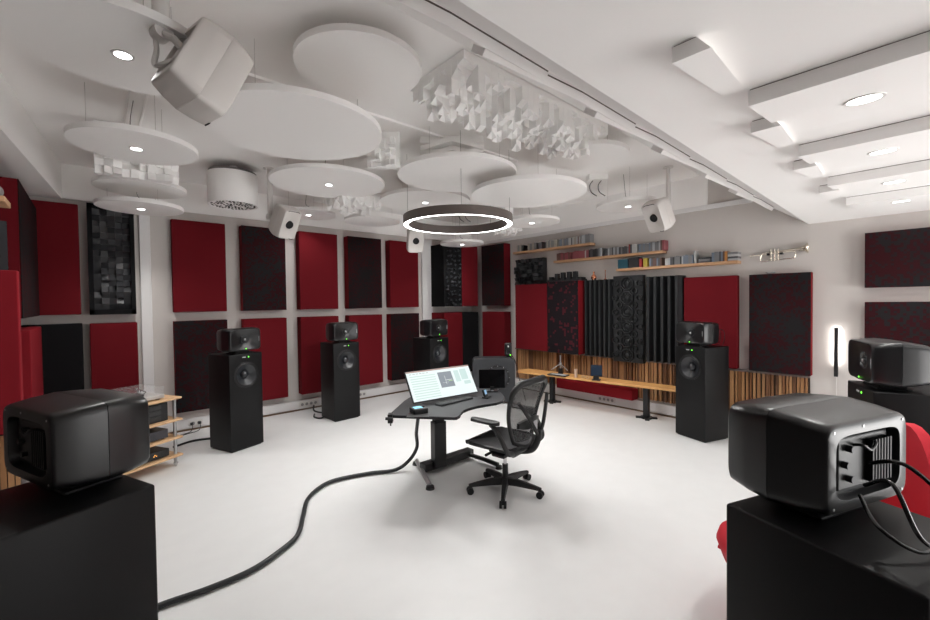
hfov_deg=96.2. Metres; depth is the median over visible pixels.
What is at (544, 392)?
trim
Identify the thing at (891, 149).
recessed light
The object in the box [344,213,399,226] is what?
ceiling disc
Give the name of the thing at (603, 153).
ceiling disc
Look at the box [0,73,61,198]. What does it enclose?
ceiling beam
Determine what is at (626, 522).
floor
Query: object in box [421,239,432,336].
trim
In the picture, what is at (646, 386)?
desk
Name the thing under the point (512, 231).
diffuser
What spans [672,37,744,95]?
panel
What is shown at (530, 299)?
acoustic panel
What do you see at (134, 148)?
recessed light
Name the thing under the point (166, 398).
shelf
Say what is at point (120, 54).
recessed light
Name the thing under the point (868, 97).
recessed light
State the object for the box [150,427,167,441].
amplifier
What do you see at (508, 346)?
loudspeaker
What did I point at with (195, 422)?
strip
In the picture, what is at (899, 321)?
acoustic panel
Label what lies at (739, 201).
trim
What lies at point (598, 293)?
acoustic panel
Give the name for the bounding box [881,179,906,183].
recessed light
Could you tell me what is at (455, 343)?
acoustic panel
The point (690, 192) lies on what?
air duct
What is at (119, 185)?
ceiling disc
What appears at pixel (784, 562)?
speaker cabinet
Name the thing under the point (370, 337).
acoustic panel
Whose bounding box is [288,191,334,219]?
ceiling disc
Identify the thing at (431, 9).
board
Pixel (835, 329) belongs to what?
lamp
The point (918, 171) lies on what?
panel
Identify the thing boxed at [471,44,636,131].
board
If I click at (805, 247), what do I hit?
trumpet
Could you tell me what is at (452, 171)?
ceiling disc
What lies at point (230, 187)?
ceiling vent
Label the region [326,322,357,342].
loudspeaker
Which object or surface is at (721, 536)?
seat cushion
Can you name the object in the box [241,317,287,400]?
acoustic panel
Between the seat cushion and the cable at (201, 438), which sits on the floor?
the cable at (201, 438)
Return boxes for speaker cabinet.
[0,474,157,619]
[727,495,929,619]
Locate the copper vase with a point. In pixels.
(593, 277)
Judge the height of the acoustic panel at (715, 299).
1.170 m
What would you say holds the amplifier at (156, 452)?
on the rack
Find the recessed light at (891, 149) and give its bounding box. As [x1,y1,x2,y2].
[867,147,899,154]
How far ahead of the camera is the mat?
3.40 m
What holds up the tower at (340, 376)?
on the floor
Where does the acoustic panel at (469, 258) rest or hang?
attached to the wall at (163, 316)
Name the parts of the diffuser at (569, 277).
plate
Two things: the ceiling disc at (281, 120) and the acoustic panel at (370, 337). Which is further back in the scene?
the acoustic panel at (370, 337)
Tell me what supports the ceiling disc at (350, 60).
hanging from the ceiling
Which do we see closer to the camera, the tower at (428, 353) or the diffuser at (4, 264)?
the diffuser at (4, 264)
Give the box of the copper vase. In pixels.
[591,272,596,279]
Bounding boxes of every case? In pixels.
[541,242,545,248]
[588,234,593,242]
[601,248,604,255]
[629,257,641,267]
[660,257,664,265]
[662,240,667,250]
[693,251,698,262]
[714,252,716,261]
[725,251,728,260]
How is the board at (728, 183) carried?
attached to the ceiling
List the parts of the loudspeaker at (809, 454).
amplifier panel, carry handle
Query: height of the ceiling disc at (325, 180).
0.334 m
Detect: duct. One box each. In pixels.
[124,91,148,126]
[420,135,483,154]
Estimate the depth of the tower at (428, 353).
6.58 m
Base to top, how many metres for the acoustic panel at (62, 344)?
1.215 m
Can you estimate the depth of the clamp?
3.41 m
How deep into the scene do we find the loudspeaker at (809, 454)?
1.07 m
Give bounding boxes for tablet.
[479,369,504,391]
[591,365,601,380]
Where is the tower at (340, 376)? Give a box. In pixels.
[320,341,359,421]
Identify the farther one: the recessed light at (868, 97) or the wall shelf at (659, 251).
the wall shelf at (659, 251)
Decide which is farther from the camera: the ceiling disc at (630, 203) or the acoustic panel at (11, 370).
the ceiling disc at (630, 203)
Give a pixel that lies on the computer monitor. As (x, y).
(453, 381)
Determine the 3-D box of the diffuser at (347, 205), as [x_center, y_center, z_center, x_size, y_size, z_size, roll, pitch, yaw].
[-1.445,-1.474,5.389,0.602,0.494,0.541,-2,2,-42]
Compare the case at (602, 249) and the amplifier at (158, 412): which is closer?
the amplifier at (158, 412)
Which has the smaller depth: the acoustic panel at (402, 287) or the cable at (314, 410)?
the cable at (314, 410)
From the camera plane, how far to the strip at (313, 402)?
6.60 m
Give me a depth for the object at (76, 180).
5.89 m
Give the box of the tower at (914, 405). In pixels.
[848,380,929,435]
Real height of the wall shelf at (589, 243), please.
0.038 m
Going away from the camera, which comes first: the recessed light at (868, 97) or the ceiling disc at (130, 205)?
the recessed light at (868, 97)
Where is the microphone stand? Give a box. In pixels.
[551,355,567,373]
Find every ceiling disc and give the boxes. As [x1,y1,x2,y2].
[0,0,186,95]
[64,82,197,165]
[91,175,186,198]
[93,189,183,215]
[203,41,381,159]
[268,160,384,197]
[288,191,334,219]
[293,23,420,99]
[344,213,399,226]
[380,187,469,210]
[397,137,516,191]
[440,215,483,246]
[471,169,586,207]
[510,212,559,227]
[548,135,629,170]
[596,174,657,212]
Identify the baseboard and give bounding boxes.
[158,372,471,432]
[515,378,675,416]
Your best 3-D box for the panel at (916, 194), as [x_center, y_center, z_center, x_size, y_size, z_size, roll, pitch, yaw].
[3.847,-0.912,3.259,0.700,0.065,1.220,-2,2,-42]
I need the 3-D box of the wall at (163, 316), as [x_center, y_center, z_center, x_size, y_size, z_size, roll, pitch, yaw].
[-2.557,-0.133,6.675,7.340,3.400,0.120,-2,2,-42]
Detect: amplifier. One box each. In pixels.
[147,446,168,462]
[149,402,167,424]
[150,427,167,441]
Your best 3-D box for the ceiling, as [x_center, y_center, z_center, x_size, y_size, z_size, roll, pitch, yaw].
[0.663,-1.359,3.003,7.140,0.920,9.630,-2,2,-42]
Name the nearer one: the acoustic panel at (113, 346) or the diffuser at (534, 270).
the acoustic panel at (113, 346)
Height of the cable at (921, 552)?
0.209 m
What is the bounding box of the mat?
[406,413,428,417]
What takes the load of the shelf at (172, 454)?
attached to the rack
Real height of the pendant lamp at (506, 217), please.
0.800 m
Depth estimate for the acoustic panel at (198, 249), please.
5.57 m
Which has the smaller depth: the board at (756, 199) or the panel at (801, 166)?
the panel at (801, 166)
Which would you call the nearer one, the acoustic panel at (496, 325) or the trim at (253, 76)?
the trim at (253, 76)
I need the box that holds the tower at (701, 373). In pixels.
[675,344,728,442]
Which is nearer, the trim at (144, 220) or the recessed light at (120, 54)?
the recessed light at (120, 54)
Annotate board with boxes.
[392,0,549,80]
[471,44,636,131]
[583,107,690,161]
[651,145,727,183]
[696,170,753,198]
[728,188,773,210]
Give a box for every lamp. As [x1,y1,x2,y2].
[403,130,512,233]
[834,328,837,395]
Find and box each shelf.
[0,195,10,207]
[123,451,182,474]
[147,395,181,405]
[149,416,181,427]
[150,433,182,446]
[513,242,594,254]
[553,250,666,262]
[616,260,740,271]
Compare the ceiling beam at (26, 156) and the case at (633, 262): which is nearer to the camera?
the ceiling beam at (26, 156)
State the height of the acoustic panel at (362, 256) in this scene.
1.207 m
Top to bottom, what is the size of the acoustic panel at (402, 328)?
1.200 m
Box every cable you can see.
[158,419,419,609]
[173,438,209,447]
[313,405,323,418]
[858,494,929,554]
[862,478,929,547]
[868,459,929,485]
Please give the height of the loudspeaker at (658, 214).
0.841 m
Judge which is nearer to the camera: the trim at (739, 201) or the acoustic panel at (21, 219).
the acoustic panel at (21, 219)
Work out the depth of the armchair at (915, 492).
1.86 m
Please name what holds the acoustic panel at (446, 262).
in the wall at (163, 316)
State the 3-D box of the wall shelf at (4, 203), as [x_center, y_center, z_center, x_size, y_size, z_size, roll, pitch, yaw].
[-2.645,-0.550,1.926,0.725,0.030,0.200,-2,2,-42]
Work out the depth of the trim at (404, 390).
6.44 m
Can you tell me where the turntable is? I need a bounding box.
[132,388,163,400]
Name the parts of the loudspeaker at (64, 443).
carry handle, amplifier panel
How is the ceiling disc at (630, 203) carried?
hanging from the ceiling
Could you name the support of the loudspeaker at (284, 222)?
attached to the ceiling
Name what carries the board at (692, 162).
attached to the ceiling
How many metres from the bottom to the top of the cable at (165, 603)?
0.708 m
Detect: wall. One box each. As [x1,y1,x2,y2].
[21,195,471,418]
[472,179,929,405]
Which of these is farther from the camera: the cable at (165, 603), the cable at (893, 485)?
the cable at (165, 603)
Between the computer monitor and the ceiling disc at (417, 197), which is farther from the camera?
the ceiling disc at (417, 197)
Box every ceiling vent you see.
[207,165,257,210]
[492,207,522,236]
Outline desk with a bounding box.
[391,387,504,490]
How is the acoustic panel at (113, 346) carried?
attached to the wall at (163, 316)
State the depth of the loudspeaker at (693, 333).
4.89 m
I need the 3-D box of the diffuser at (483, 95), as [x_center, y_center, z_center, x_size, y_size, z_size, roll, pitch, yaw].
[0.461,-1.580,3.502,1.786,0.244,0.604,-2,2,-42]
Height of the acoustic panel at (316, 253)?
1.207 m
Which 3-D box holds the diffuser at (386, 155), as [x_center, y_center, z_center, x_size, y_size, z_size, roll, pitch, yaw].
[-0.762,-1.499,3.856,0.300,0.340,0.155,-1,1,0]
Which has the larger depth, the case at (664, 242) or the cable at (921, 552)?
the case at (664, 242)
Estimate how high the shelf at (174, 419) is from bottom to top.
0.024 m
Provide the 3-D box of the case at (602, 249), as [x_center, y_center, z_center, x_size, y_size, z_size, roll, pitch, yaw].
[2.181,-0.908,6.576,0.125,0.128,0.015,-2,2,-42]
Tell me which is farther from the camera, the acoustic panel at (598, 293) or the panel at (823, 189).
the acoustic panel at (598, 293)
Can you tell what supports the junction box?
attached to the ceiling
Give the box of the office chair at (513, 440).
[465,374,548,508]
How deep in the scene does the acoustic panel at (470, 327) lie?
8.38 m
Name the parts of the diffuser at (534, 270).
plate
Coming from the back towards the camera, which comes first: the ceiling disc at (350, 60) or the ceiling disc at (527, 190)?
the ceiling disc at (527, 190)
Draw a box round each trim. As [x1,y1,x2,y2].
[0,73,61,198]
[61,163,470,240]
[138,215,154,392]
[169,390,408,433]
[247,73,517,161]
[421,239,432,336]
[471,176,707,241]
[484,198,752,244]
[544,392,675,417]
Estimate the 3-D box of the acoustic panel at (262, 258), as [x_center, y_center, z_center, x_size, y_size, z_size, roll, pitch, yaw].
[-2.962,-0.598,6.124,0.595,1.207,0.140,-2,2,-42]
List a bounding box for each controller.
[409,405,427,413]
[547,373,568,376]
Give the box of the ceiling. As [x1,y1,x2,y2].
[0,0,929,224]
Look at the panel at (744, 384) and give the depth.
6.04 m
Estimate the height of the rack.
0.724 m
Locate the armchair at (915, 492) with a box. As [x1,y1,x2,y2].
[716,423,929,562]
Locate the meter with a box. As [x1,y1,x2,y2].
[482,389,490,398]
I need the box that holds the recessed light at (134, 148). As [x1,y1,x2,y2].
[129,146,143,150]
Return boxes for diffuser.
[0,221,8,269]
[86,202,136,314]
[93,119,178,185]
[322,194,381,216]
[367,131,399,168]
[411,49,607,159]
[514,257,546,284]
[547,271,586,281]
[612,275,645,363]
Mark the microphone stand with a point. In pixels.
(560, 370)
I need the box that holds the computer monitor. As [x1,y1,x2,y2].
[404,364,477,403]
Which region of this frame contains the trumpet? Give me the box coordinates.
[750,243,808,261]
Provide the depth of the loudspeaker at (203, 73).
1.80 m
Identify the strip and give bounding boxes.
[189,419,202,426]
[299,400,317,406]
[598,396,614,402]
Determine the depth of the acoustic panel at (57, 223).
4.66 m
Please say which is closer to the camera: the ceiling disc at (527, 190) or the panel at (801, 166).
the panel at (801, 166)
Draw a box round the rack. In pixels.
[123,395,182,474]
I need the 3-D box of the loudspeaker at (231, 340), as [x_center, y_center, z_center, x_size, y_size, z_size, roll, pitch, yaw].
[-2.645,0.357,4.877,0.272,0.295,0.410,0,1,29]
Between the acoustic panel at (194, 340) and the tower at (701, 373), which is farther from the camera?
the acoustic panel at (194, 340)
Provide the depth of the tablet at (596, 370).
6.21 m
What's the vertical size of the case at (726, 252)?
0.124 m
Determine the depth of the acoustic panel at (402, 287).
7.61 m
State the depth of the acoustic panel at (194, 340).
5.54 m
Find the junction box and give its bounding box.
[586,173,607,195]
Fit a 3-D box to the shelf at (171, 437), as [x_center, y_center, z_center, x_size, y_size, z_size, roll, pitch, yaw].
[-3.264,1.326,4.143,0.460,0.024,0.620,0,1,20]
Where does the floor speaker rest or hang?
on the floor
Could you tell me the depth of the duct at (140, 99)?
3.33 m
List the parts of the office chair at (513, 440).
leg, leg, seat, seat frame, leg, leg, leg, frame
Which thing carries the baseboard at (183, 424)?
attached to the wall at (163, 316)
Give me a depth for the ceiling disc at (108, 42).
1.85 m
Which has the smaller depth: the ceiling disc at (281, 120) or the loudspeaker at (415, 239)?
the ceiling disc at (281, 120)
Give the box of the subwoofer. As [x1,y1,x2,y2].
[472,356,514,401]
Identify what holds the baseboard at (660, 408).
attached to the wall at (835, 257)
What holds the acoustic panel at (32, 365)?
attached to the wall
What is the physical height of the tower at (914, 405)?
1.101 m
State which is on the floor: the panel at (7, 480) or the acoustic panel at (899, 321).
the panel at (7, 480)
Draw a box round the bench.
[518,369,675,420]
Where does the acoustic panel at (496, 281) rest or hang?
attached to the wall at (835, 257)
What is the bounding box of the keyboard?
[435,396,472,405]
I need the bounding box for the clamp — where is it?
[385,413,392,425]
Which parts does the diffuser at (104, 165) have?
plate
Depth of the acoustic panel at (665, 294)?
5.80 m
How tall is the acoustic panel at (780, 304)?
1.167 m
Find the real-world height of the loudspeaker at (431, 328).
0.295 m
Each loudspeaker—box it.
[3,389,149,495]
[149,0,253,125]
[217,327,259,353]
[263,167,301,239]
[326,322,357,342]
[406,220,423,252]
[420,319,447,337]
[504,343,511,356]
[641,165,675,232]
[676,321,718,346]
[728,393,905,520]
[848,338,929,390]
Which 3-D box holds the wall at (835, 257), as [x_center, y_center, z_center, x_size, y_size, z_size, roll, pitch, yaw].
[3.394,-0.183,5.438,0.120,3.400,9.630,-2,2,-42]
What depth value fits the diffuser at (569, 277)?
6.83 m
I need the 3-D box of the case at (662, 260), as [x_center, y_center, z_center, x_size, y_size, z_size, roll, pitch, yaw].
[2.791,-0.681,5.897,0.125,0.116,0.022,-2,2,-42]
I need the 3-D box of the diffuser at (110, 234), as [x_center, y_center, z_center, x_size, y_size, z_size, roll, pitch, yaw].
[-4.219,-0.592,4.985,0.425,1.290,0.154,-2,2,-42]
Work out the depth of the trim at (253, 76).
3.77 m
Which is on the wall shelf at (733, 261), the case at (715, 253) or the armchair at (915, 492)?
the case at (715, 253)
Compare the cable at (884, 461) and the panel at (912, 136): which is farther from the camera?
the panel at (912, 136)
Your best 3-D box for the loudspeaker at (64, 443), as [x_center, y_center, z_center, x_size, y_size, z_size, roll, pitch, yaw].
[-1.264,0.419,1.362,0.385,0.277,0.256,0,1,27]
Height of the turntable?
0.128 m
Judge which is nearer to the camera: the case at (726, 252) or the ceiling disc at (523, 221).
the case at (726, 252)
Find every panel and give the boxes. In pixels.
[0,177,39,318]
[0,270,23,434]
[0,435,20,489]
[21,323,83,393]
[21,326,43,399]
[31,200,80,314]
[90,322,138,392]
[170,219,226,311]
[173,319,227,413]
[239,225,286,310]
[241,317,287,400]
[295,231,337,309]
[297,316,338,394]
[344,236,381,308]
[345,314,382,385]
[385,240,418,307]
[386,313,418,380]
[431,244,461,306]
[432,312,462,366]
[461,246,477,305]
[462,312,478,371]
[481,243,510,305]
[482,311,510,355]
[515,283,547,350]
[515,348,809,409]
[547,280,584,354]
[585,279,613,357]
[646,275,685,363]
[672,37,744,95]
[684,275,738,368]
[748,30,929,135]
[749,272,812,375]
[751,118,794,147]
[793,159,823,176]
[798,115,929,170]
[819,185,841,196]
[827,159,929,193]
[846,185,929,208]
[864,302,929,346]
[865,227,929,287]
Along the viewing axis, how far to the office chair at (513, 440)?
3.48 m
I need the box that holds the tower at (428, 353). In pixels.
[413,336,448,370]
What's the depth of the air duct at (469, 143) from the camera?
4.04 m
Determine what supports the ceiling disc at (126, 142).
hanging from the ceiling
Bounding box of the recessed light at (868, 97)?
[843,92,886,106]
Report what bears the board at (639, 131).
attached to the ceiling
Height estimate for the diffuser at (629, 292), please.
1.290 m
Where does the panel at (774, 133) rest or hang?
attached to the ceiling
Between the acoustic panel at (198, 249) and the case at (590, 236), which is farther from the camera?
the case at (590, 236)
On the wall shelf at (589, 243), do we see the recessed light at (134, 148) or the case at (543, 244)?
the case at (543, 244)
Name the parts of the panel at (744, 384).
rail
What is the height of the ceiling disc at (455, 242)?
0.584 m
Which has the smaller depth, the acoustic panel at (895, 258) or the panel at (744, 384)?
the acoustic panel at (895, 258)
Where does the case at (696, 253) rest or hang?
on the wall shelf at (733, 261)
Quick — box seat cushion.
[716,520,726,562]
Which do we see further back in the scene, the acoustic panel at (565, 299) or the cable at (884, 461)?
the acoustic panel at (565, 299)
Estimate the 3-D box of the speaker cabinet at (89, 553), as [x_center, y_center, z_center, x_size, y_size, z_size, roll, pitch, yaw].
[-1.250,1.110,1.254,0.405,1.101,0.412,0,1,27]
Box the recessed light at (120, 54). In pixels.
[110,49,134,60]
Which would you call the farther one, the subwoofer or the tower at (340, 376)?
the subwoofer
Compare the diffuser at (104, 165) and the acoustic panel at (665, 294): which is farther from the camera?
the acoustic panel at (665, 294)
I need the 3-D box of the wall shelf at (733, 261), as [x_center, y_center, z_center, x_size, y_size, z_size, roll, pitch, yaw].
[2.884,-0.603,5.794,0.150,0.038,1.605,-2,2,-42]
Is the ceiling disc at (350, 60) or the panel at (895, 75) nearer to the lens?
the panel at (895, 75)
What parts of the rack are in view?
post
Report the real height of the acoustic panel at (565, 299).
1.190 m
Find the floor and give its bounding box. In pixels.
[21,391,757,619]

